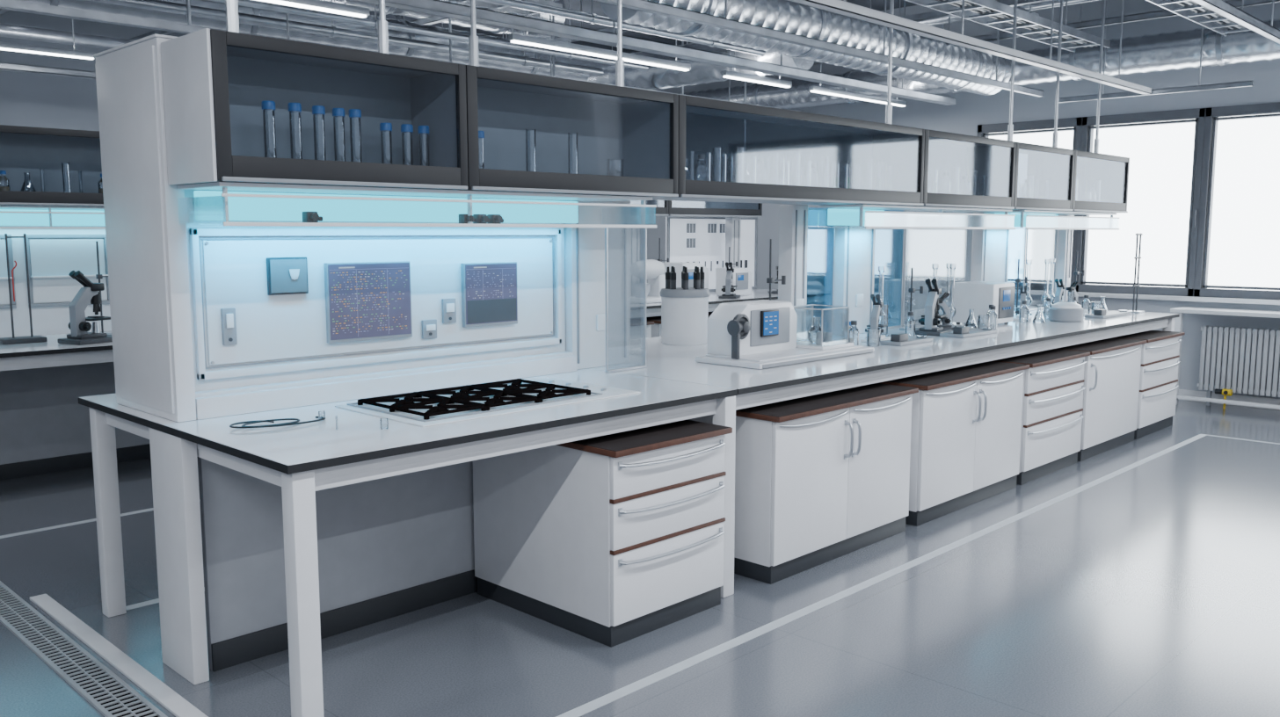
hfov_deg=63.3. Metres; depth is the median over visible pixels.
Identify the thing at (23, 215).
shelf
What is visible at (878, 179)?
test tube
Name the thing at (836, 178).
test tube
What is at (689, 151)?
test tube
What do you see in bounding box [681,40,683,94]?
suspension rod
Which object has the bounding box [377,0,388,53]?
suspension rod
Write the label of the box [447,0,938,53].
ceiling
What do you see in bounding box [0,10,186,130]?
wall
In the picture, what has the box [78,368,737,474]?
countertop
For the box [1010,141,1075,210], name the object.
upper cabinet
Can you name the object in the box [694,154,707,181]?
bottle
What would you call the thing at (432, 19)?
ceiling light
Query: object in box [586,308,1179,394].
countertop
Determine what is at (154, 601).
floor line
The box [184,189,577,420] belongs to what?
panel
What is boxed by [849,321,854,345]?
bottle
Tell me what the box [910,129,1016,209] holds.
upper cabinet
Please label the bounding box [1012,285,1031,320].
microscope
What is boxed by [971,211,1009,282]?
panel
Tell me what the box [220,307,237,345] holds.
wall switch
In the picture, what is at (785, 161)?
test tube
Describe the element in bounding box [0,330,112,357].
countertop
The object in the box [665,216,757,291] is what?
backsplash panel
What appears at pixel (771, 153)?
cylinder
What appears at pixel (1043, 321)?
flask
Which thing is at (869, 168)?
test tube
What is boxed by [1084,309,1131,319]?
platform
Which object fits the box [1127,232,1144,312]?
stand
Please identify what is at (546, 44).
diffuser
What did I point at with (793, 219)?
panel
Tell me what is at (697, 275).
dispenser bottle
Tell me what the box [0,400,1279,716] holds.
floor
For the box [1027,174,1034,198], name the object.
cylinder
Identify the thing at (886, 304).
cylinder
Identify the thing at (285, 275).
display
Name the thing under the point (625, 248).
glass panel
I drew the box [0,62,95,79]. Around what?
ceiling light
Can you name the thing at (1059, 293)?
microscope
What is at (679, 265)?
instrument
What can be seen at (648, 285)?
bowl
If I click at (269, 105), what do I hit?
tube
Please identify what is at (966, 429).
base cabinet
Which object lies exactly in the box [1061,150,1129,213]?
upper cabinet
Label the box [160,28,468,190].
upper cabinet
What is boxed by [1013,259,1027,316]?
stand
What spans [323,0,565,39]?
ventilation duct
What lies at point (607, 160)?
beaker
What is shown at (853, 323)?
bottle
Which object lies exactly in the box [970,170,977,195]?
cylinder
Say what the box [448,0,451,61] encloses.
suspension rod
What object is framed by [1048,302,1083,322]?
instrument
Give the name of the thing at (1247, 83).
ceiling light
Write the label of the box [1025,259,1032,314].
column
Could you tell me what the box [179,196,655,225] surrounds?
glass panel
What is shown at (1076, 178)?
cylinder
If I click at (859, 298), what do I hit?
socket
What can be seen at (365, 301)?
display screen
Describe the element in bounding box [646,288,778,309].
countertop
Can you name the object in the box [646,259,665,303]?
mixer
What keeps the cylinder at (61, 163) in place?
in the upper cabinet at (29, 149)
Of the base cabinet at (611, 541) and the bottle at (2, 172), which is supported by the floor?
the base cabinet at (611, 541)
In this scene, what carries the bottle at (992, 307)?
on the laboratory bench at (314, 532)
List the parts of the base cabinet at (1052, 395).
drawer, drawer, drawer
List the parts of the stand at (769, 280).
rod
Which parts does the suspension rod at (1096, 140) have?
foot plate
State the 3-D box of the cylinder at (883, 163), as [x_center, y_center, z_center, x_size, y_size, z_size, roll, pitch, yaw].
[1.502,-1.121,6.459,0.072,0.200,0.072,6,9,39]
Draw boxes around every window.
[977,116,1082,284]
[1073,108,1206,297]
[1193,101,1279,299]
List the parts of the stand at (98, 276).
rod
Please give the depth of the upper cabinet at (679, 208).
10.96 m
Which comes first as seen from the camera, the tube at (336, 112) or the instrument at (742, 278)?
the tube at (336, 112)
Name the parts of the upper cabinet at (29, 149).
handle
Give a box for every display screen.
[323,261,412,343]
[461,261,517,327]
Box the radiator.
[1196,325,1279,406]
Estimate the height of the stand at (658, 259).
0.600 m
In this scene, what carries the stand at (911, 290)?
on the laboratory bench at (314, 532)
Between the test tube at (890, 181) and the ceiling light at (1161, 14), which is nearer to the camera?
the test tube at (890, 181)
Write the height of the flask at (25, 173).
0.130 m
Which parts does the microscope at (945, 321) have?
arm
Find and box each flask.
[20,172,36,191]
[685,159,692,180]
[739,163,753,183]
[793,167,807,186]
[964,309,977,328]
[1032,305,1046,323]
[1097,296,1108,312]
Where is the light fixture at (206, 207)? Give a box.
[177,181,656,227]
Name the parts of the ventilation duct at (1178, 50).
hanger rod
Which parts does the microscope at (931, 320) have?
focus knob, arm, focus knob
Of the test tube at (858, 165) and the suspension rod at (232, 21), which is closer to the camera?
the suspension rod at (232, 21)
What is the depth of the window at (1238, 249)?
9.27 m
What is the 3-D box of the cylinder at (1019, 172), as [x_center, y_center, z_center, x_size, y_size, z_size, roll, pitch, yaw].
[2.752,-1.259,7.587,0.072,0.200,0.072,-2,7,-18]
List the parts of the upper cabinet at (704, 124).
panel, handle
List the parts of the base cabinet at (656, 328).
drawer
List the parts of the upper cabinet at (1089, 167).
panel, handle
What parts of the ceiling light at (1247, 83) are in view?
hanger rod, rail, hanger rod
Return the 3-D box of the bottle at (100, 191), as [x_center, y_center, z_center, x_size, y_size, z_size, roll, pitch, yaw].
[-3.453,-1.119,6.683,0.072,0.142,0.072,0,7,-4]
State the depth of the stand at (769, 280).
5.86 m
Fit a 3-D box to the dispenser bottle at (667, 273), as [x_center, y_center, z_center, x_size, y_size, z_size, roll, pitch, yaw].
[0.167,-0.480,6.155,0.034,0.130,0.034,7,10,44]
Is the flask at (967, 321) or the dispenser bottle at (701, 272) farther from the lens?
the flask at (967, 321)
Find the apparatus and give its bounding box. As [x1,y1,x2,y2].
[0,233,47,344]
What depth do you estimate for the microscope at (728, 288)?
10.34 m
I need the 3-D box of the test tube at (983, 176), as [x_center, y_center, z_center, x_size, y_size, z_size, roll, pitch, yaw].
[2.397,-1.195,7.229,0.027,0.160,0.028,2,7,13]
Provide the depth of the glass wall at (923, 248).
7.38 m
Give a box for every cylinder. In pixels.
[60,162,71,192]
[524,129,536,171]
[567,132,578,174]
[712,146,720,181]
[734,146,744,182]
[770,152,778,184]
[791,152,800,185]
[821,157,829,187]
[864,159,872,189]
[877,161,885,190]
[880,304,889,336]
[952,167,959,194]
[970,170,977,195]
[1018,172,1020,197]
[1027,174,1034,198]
[1068,291,1074,302]
[1076,178,1078,200]
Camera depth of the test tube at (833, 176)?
5.91 m
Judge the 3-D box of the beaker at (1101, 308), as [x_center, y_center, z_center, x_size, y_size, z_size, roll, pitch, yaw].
[3.685,-0.407,8.365,0.086,0.100,0.086,-4,8,-31]
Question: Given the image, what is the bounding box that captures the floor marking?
[556,434,1207,716]
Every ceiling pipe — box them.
[0,15,404,49]
[207,0,648,70]
[477,0,765,56]
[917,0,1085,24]
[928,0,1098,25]
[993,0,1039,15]
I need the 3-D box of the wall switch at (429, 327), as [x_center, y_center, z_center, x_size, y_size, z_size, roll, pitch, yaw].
[-0.892,-0.124,4.404,0.021,0.080,0.070,7,10,44]
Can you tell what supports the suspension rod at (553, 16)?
hanging from the ceiling
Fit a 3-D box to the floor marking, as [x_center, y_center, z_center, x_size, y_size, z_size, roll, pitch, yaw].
[0.805,1.032,4.417,0.050,0.002,10.220,7,10,44]
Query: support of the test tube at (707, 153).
in the upper cabinet at (704, 124)
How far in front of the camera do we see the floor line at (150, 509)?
5.54 m
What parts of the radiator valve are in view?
knob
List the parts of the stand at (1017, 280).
rod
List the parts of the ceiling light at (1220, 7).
hanger rod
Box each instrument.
[662,261,708,288]
[695,299,873,369]
[715,267,752,295]
[951,281,1015,326]
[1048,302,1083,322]
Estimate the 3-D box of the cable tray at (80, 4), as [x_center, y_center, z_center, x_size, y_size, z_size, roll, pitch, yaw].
[-2.886,-2.851,7.561,0.342,1.051,6.600,7,10,44]
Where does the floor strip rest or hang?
on the floor
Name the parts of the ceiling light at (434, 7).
hanger rod, hanger rod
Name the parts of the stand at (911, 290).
rod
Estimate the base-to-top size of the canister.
0.325 m
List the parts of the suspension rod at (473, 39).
rod, foot plate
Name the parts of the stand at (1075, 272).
rod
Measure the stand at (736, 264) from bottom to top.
0.500 m
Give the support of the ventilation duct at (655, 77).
hanging from the ceiling
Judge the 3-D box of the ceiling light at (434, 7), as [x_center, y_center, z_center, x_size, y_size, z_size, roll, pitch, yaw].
[0.474,-2.769,7.504,0.100,1.200,7.400,7,10,44]
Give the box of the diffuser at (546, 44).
[510,40,689,71]
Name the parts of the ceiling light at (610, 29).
hanger rod, rail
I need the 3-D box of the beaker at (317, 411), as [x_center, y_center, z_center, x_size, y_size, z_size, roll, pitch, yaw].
[-1.125,0.202,3.666,0.026,0.030,0.026,0,7,1]
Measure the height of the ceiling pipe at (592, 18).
0.988 m
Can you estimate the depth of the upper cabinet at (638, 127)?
4.62 m
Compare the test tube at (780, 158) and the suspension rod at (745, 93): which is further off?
the suspension rod at (745, 93)
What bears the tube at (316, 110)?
in the upper cabinet at (216, 83)
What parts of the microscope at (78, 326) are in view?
arm, focus knob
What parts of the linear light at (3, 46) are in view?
hanger rod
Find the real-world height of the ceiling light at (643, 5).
1.200 m
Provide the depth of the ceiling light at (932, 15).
8.59 m
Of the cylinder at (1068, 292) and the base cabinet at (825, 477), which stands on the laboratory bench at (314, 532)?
the cylinder at (1068, 292)
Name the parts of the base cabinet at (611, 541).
drawer, drawer, drawer, handle, handle, handle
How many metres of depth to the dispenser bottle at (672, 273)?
6.07 m
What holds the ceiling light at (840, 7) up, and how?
hanging from the ceiling
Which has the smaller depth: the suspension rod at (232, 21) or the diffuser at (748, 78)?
the suspension rod at (232, 21)
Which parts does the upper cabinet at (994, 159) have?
panel, handle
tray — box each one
[15,0,590,80]
[448,0,562,17]
[796,339,853,349]
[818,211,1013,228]
[904,0,1110,51]
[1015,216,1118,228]
[1146,0,1250,36]
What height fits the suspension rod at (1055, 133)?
1.814 m
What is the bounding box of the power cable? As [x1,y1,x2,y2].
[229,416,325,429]
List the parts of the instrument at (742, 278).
panel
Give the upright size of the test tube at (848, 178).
0.170 m
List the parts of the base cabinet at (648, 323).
door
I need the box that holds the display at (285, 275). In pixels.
[266,256,308,295]
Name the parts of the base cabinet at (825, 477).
door, pull rail, handle, handle, door, pull rail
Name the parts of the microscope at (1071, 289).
arm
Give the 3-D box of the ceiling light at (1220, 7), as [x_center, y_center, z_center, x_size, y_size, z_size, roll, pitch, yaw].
[3.387,-2.727,6.333,0.060,1.000,5.000,7,10,44]
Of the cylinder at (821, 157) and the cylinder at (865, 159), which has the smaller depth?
the cylinder at (821, 157)
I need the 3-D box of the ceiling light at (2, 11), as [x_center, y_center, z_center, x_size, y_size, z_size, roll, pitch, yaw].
[-3.370,-2.928,6.620,6.700,0.670,0.060,7,10,44]
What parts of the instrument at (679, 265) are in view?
panel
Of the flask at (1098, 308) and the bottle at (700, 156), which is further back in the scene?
the flask at (1098, 308)
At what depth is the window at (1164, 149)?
9.79 m
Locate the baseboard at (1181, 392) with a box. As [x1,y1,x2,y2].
[1178,389,1279,410]
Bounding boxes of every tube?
[39,168,45,191]
[77,170,83,192]
[261,100,276,157]
[287,102,302,159]
[312,105,326,159]
[332,108,345,161]
[348,109,362,162]
[379,123,392,163]
[400,123,413,165]
[417,125,429,166]
[478,130,484,168]
[689,151,694,180]
[705,152,711,181]
[721,153,726,181]
[729,156,734,181]
[751,156,756,183]
[766,157,770,184]
[779,158,785,184]
[785,160,790,185]
[807,160,811,186]
[819,161,823,187]
[831,160,836,188]
[835,163,839,188]
[843,163,848,188]
[847,164,850,188]
[855,164,859,189]
[868,167,872,189]
[877,165,881,189]
[887,166,892,190]
[933,169,938,193]
[943,176,947,193]
[953,173,957,194]
[973,174,976,195]
[981,175,986,196]
[1035,180,1039,198]
[1045,181,1048,199]
[1078,183,1083,200]
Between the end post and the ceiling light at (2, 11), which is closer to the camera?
the end post
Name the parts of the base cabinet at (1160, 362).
drawer, drawer, drawer, handle, handle, handle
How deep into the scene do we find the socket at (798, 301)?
6.24 m
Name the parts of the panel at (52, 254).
pane, frame, frame, pane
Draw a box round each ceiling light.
[0,0,800,111]
[0,8,9,15]
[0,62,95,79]
[86,0,603,76]
[129,29,173,40]
[353,0,955,105]
[409,1,494,24]
[441,0,630,43]
[592,0,1043,96]
[787,0,1151,94]
[813,0,1279,65]
[869,0,1052,21]
[1058,0,1253,102]
[1190,0,1279,43]
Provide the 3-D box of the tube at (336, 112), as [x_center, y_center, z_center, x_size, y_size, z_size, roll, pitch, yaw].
[-1.094,-0.800,3.773,0.046,0.214,0.046,7,10,44]
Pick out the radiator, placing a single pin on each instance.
(1245, 360)
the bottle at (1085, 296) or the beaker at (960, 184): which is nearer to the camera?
the beaker at (960, 184)
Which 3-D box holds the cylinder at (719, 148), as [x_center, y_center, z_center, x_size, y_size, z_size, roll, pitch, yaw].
[0.394,-0.984,5.332,0.072,0.200,0.072,-2,7,-19]
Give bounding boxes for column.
[878,266,886,334]
[931,263,938,288]
[941,262,952,326]
[948,263,956,327]
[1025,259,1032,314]
[1040,259,1050,312]
[1046,258,1055,312]
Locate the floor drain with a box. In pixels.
[0,581,167,716]
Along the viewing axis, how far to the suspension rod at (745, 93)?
11.07 m
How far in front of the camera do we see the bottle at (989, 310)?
7.22 m
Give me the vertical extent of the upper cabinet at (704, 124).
0.465 m
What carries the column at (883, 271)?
on the laboratory bench at (314, 532)
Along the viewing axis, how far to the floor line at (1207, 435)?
7.83 m
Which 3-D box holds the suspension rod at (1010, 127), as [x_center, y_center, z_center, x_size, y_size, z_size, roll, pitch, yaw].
[2.736,-2.468,7.568,0.060,1.814,0.080,7,10,44]
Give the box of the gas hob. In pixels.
[334,378,640,427]
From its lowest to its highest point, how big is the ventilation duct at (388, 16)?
0.577 m
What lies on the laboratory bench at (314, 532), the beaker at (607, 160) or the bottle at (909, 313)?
the bottle at (909, 313)
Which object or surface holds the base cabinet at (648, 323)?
on the floor
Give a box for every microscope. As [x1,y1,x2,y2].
[57,270,112,345]
[718,261,740,298]
[767,266,778,293]
[860,294,890,342]
[915,278,952,335]
[923,292,952,330]
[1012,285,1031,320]
[1046,278,1065,315]
[1064,281,1080,305]
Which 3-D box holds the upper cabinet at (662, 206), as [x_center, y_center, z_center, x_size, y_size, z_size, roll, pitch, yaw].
[-0.366,-1.593,9.812,0.376,0.465,1.496,7,10,44]
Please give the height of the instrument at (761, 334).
0.294 m
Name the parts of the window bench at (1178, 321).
leg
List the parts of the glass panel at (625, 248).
edge rod, sill, edge rod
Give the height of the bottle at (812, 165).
0.158 m
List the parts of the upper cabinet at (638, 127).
panel, handle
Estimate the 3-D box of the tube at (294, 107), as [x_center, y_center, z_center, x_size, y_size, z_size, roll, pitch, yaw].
[-1.202,-0.782,3.622,0.046,0.214,0.046,7,10,44]
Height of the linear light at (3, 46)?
1.100 m
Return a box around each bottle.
[0,170,10,190]
[97,173,102,193]
[665,266,670,289]
[670,267,676,289]
[683,267,688,290]
[693,266,697,288]
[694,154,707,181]
[694,267,700,289]
[699,266,704,289]
[754,159,766,183]
[807,163,818,187]
[848,320,859,345]
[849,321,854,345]
[904,312,915,337]
[940,172,951,194]
[961,175,969,195]
[985,305,996,327]
[988,305,997,329]
[1018,300,1028,322]
[1021,179,1031,198]
[1043,298,1052,319]
[1081,295,1090,314]
[1087,184,1096,202]
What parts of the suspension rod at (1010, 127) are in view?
foot plate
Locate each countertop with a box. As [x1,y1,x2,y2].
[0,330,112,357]
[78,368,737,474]
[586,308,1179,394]
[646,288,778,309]
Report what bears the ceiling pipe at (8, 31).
hanging from the ceiling
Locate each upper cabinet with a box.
[0,124,103,206]
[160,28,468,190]
[458,65,678,197]
[630,199,669,216]
[652,94,924,206]
[665,200,762,217]
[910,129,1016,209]
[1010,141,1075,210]
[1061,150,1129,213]
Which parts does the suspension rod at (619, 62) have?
rod, foot plate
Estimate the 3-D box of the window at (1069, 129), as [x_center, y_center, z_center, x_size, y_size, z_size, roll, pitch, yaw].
[3.940,-1.555,10.593,1.080,1.700,0.180,7,10,44]
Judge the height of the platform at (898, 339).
0.064 m
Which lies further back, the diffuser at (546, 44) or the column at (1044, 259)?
the column at (1044, 259)
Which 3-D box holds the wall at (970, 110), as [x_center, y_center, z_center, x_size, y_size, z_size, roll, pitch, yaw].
[4.850,-1.645,9.848,15.000,4.000,0.250,7,10,44]
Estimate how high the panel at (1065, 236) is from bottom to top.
0.820 m
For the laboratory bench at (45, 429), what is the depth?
6.71 m
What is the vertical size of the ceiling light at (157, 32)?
0.670 m
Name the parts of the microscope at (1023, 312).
arm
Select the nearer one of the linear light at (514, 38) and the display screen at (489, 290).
the display screen at (489, 290)
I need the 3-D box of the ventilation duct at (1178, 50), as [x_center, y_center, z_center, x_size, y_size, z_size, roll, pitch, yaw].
[4.069,-3.103,9.586,11.000,1.041,0.342,7,10,44]
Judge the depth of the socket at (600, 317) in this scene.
5.08 m
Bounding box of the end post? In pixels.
[93,33,209,684]
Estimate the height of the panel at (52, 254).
1.284 m
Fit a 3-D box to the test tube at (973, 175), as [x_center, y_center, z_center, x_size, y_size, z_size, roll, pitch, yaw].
[2.302,-1.183,7.132,0.028,0.160,0.027,-3,8,-25]
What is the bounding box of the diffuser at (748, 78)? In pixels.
[723,75,790,87]
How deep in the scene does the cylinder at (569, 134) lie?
4.57 m
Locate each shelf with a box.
[0,205,105,229]
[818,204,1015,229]
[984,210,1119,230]
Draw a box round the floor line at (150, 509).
[0,499,200,538]
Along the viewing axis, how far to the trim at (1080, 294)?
9.53 m
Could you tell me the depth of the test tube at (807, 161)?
5.74 m
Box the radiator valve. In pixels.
[1214,388,1232,408]
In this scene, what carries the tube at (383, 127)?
in the upper cabinet at (216, 83)
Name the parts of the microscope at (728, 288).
arm, focus knob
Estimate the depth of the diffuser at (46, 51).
7.91 m
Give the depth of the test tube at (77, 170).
6.66 m
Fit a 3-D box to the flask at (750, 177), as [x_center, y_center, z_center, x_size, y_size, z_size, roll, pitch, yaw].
[0.564,-0.970,5.510,0.096,0.130,0.096,3,7,21]
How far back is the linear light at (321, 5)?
6.09 m
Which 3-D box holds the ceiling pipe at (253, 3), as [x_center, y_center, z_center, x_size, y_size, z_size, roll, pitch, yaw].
[-2.558,-2.788,6.753,0.062,0.981,7.500,7,10,44]
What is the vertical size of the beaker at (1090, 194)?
0.100 m
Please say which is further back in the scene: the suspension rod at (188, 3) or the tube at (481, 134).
the suspension rod at (188, 3)
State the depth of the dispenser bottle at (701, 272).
6.14 m
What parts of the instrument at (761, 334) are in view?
shield frame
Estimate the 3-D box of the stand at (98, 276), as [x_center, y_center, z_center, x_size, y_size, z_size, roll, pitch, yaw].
[-3.459,-0.454,6.686,0.090,0.600,0.181,7,10,44]
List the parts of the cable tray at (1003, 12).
hanger rod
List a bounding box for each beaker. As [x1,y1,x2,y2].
[317,411,325,420]
[379,418,388,429]
[605,159,624,176]
[866,328,880,347]
[959,182,971,195]
[977,314,990,329]
[1080,191,1091,201]
[1090,301,1102,313]
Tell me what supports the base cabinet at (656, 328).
on the floor
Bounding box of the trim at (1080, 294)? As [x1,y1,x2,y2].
[1076,291,1279,305]
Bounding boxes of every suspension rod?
[186,0,191,25]
[225,0,239,32]
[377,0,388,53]
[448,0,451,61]
[468,0,479,66]
[552,1,555,76]
[615,0,624,87]
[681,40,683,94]
[743,80,746,102]
[885,0,894,123]
[1007,0,1018,141]
[1052,0,1063,147]
[1093,0,1105,152]
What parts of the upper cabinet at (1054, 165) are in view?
panel, handle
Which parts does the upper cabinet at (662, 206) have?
panel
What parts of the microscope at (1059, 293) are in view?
arm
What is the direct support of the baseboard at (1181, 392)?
attached to the wall at (970, 110)
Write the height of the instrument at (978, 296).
0.300 m
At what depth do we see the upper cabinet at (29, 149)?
6.53 m
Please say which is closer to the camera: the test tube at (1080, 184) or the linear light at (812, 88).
the test tube at (1080, 184)
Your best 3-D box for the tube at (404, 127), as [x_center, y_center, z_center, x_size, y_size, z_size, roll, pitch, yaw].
[-0.885,-0.802,3.949,0.046,0.174,0.046,7,10,44]
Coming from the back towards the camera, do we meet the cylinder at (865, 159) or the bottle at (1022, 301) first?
the bottle at (1022, 301)
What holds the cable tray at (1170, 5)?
hanging from the ceiling
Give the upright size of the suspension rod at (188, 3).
1.814 m
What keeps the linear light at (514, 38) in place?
hanging from the ceiling
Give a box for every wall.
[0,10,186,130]
[636,0,1279,399]
[806,207,1058,338]
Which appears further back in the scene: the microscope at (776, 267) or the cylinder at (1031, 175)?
the microscope at (776, 267)
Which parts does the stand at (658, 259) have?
rod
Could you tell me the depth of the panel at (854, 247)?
6.67 m
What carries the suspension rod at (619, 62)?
hanging from the ceiling
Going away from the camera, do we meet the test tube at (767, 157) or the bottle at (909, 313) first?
the test tube at (767, 157)
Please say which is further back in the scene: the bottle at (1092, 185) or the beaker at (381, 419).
the bottle at (1092, 185)
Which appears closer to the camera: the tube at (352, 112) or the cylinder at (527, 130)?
the tube at (352, 112)
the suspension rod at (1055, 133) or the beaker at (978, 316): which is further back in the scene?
the suspension rod at (1055, 133)
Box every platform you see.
[880,333,932,346]
[939,326,997,338]
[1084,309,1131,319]
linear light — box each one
[0,18,96,59]
[255,0,370,18]
[508,0,690,71]
[721,50,792,87]
[808,0,906,107]
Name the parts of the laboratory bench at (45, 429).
panel, apron rail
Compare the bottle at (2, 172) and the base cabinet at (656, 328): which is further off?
the base cabinet at (656, 328)
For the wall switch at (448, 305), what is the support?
attached to the panel at (282, 358)
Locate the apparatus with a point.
(32, 338)
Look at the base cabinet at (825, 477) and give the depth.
4.82 m
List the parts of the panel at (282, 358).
frame, panel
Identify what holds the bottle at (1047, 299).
on the laboratory bench at (314, 532)
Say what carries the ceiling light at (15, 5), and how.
hanging from the ceiling
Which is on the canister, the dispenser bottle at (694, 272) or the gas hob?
the dispenser bottle at (694, 272)
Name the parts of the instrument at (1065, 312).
lid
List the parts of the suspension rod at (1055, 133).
foot plate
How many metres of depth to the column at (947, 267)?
7.37 m
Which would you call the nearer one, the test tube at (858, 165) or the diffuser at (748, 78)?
the test tube at (858, 165)
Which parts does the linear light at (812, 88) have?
hanger rod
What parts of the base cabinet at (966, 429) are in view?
door, pull rail, handle, handle, door, pull rail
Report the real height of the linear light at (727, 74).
1.150 m
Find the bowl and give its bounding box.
[646,283,651,297]
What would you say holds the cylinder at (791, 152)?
in the upper cabinet at (704, 124)
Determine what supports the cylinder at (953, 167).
in the upper cabinet at (994, 159)
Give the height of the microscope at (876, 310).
0.289 m
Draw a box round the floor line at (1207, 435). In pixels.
[1207,435,1279,444]
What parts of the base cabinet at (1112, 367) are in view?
handle, door, pull rail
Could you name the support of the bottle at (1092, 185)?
in the upper cabinet at (1089, 167)
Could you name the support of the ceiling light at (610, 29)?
hanging from the ceiling
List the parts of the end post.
panel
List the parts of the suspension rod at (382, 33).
rod, foot plate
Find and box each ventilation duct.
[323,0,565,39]
[369,10,448,28]
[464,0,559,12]
[505,34,814,90]
[599,0,1011,95]
[677,3,1279,109]
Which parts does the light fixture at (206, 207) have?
rail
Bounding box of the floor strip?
[29,594,208,716]
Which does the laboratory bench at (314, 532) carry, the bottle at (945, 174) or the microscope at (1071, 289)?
the microscope at (1071, 289)
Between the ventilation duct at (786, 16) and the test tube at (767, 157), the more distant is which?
the ventilation duct at (786, 16)
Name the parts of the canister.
lid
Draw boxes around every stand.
[95,241,111,334]
[657,238,669,262]
[727,247,737,267]
[766,239,785,300]
[899,268,923,330]
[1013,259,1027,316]
[1073,251,1084,290]
[1127,232,1144,312]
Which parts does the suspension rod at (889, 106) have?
foot plate, rod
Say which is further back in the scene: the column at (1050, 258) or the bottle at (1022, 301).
the column at (1050, 258)
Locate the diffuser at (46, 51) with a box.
[0,47,94,59]
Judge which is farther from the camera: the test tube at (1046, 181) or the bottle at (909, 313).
the test tube at (1046, 181)
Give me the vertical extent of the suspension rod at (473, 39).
1.814 m
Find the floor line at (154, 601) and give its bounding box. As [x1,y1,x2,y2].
[125,587,204,610]
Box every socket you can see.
[596,313,605,331]
[795,298,804,305]
[855,294,863,306]
[1066,277,1070,287]
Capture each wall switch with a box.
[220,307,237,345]
[421,319,436,339]
[441,298,456,323]
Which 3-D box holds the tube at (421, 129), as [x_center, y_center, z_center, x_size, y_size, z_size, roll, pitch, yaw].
[-0.833,-0.808,4.002,0.046,0.174,0.046,7,10,44]
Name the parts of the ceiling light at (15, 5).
hanger rod, hanger rod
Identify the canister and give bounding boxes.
[659,287,710,345]
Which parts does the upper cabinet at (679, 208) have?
panel, handle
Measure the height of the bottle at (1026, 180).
0.158 m
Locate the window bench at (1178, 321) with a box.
[1170,306,1279,409]
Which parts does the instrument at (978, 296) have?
panel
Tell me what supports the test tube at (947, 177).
in the upper cabinet at (994, 159)
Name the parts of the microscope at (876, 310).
arm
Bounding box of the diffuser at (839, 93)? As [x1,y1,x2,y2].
[810,90,905,107]
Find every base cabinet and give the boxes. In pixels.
[472,420,732,647]
[646,315,710,337]
[646,320,654,338]
[686,383,918,584]
[878,361,1029,526]
[991,349,1090,485]
[1055,337,1146,461]
[1113,330,1185,439]
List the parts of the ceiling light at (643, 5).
hanger rod, hanger rod, hanger rod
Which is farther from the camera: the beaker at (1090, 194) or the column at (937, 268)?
the beaker at (1090, 194)
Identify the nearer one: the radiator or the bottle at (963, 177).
the bottle at (963, 177)
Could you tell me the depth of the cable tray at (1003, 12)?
8.02 m
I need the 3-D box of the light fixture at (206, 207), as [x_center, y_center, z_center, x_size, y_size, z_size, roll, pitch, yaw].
[-0.751,-0.593,4.130,0.356,0.140,2.008,7,10,44]
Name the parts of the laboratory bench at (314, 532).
leg, apron rail, leg, panel, leg, apron rail, leg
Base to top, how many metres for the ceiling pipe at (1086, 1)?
0.471 m
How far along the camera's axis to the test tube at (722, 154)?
5.22 m
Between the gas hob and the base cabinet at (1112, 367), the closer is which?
the gas hob
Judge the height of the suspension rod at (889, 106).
1.814 m
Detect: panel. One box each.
[0,208,111,337]
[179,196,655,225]
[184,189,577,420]
[563,200,630,369]
[604,227,647,372]
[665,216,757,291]
[725,217,741,268]
[778,204,808,305]
[833,208,876,334]
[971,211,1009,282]
[1054,214,1074,301]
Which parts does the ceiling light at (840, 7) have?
hanger rod, hanger rod, hanger rod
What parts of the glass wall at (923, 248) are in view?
edge rod, sill, edge rod, edge rod, sill, edge rod, edge rod, edge rod, sill, edge rod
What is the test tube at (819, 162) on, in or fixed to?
in the upper cabinet at (704, 124)
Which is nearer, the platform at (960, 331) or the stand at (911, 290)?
the platform at (960, 331)
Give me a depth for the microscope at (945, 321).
7.04 m
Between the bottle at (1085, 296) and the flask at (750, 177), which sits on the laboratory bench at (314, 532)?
the bottle at (1085, 296)
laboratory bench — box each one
[0,288,778,480]
[78,308,1179,716]
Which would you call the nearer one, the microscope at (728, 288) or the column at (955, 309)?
the column at (955, 309)
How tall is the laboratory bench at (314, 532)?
0.900 m
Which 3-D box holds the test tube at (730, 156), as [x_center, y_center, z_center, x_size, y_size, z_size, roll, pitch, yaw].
[0.479,-0.974,5.421,0.027,0.160,0.028,-3,8,-26]
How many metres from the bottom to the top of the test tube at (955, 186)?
0.170 m
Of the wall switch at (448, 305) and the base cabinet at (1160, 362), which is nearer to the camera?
the wall switch at (448, 305)
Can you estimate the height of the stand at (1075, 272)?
0.500 m
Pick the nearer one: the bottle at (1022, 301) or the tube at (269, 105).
the tube at (269, 105)
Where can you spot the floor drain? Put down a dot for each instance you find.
(107, 693)
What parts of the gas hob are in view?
burner, burner, burner, burner, burner, burner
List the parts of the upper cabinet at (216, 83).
panel, panel, handle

